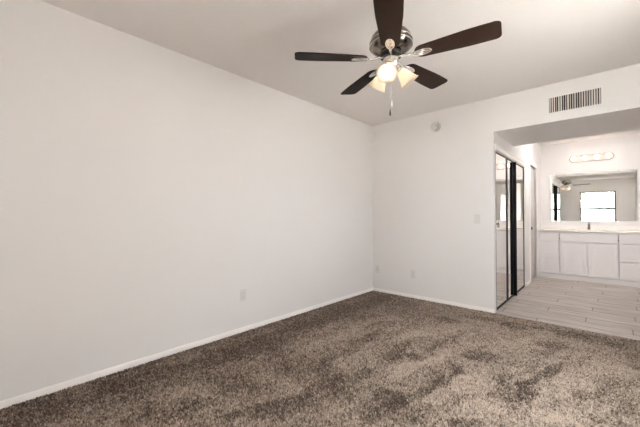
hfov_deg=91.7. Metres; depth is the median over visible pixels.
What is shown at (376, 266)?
cable plate
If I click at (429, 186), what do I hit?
wall
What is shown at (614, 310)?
tile
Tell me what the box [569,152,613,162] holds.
vanity light bar
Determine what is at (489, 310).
baseboard
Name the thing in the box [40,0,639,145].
ceiling
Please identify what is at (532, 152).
wall
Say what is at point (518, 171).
mirror door
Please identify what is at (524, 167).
trim
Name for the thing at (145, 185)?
wall
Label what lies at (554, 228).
countertop
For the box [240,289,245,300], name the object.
wall outlet
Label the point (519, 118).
wall header
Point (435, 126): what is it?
smoke detector
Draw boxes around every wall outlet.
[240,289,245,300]
[411,270,414,278]
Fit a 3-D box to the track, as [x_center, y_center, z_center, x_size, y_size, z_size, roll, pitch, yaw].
[2.876,-0.811,4.733,0.089,0.010,1.877,-1,-1,43]
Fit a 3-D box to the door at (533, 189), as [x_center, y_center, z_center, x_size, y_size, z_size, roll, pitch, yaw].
[4.114,0.145,6.021,0.097,2.265,0.830,-1,-1,43]
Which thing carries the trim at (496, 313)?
on the floor
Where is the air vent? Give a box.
[546,84,604,115]
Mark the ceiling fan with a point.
(392, 40)
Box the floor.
[1,312,636,426]
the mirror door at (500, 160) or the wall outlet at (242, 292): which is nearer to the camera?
the wall outlet at (242, 292)
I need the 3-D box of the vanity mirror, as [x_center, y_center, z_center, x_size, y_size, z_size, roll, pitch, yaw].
[5.361,-0.334,6.161,1.310,0.980,0.011,-1,-1,43]
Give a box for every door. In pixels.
[495,151,507,310]
[507,158,513,299]
[513,162,524,295]
[529,160,537,282]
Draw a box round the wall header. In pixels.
[493,63,639,145]
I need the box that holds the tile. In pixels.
[496,277,639,339]
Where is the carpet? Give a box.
[0,290,639,426]
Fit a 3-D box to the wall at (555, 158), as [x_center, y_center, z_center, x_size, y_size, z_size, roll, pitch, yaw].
[5.177,-0.091,6.420,2.460,2.740,0.120,-1,-1,43]
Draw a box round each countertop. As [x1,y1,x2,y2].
[537,225,639,233]
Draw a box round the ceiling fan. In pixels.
[295,0,501,115]
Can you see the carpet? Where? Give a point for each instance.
(487, 335)
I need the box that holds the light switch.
[474,214,479,223]
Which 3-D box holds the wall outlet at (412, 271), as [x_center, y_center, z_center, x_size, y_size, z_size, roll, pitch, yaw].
[1.401,0.918,4.687,0.074,0.120,0.009,-1,-1,43]
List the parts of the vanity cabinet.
drawer, drawer, drawer, cabinet door, board, cabinet door, drawer, drawer, drawer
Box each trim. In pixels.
[495,144,525,166]
[496,313,634,339]
[524,167,525,286]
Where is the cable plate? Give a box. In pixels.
[375,265,378,272]
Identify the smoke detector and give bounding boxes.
[431,122,440,131]
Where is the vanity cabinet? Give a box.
[538,231,639,287]
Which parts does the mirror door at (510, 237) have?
mirror panel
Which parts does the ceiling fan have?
blade, blade, lamp shade, lamp shade, bulb, blade, lamp shade, blade, blade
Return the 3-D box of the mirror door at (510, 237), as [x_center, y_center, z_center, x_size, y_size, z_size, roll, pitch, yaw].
[2.834,0.228,4.641,0.022,2.068,0.393,-1,-1,43]
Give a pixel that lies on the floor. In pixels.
(352, 312)
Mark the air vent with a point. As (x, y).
(591, 97)
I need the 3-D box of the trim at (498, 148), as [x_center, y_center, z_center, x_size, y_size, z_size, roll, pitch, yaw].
[2.914,-0.856,4.702,0.027,0.075,1.955,-1,-1,43]
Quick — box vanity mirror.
[549,169,637,221]
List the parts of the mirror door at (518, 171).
mirror panel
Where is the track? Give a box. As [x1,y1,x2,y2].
[495,150,523,166]
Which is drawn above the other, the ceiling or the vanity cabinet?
the ceiling
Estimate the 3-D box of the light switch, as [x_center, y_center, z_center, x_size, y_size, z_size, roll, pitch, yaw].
[2.061,0.073,4.080,0.074,0.120,0.008,-1,-1,43]
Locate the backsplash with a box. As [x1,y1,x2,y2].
[541,225,639,230]
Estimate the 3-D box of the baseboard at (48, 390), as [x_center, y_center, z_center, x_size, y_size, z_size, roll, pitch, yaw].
[-0.950,1.246,3.190,0.012,0.058,5.400,-1,-1,43]
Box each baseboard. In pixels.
[0,287,372,408]
[373,287,494,312]
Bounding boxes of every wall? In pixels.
[0,0,372,400]
[372,98,495,312]
[495,133,540,282]
[540,133,639,281]

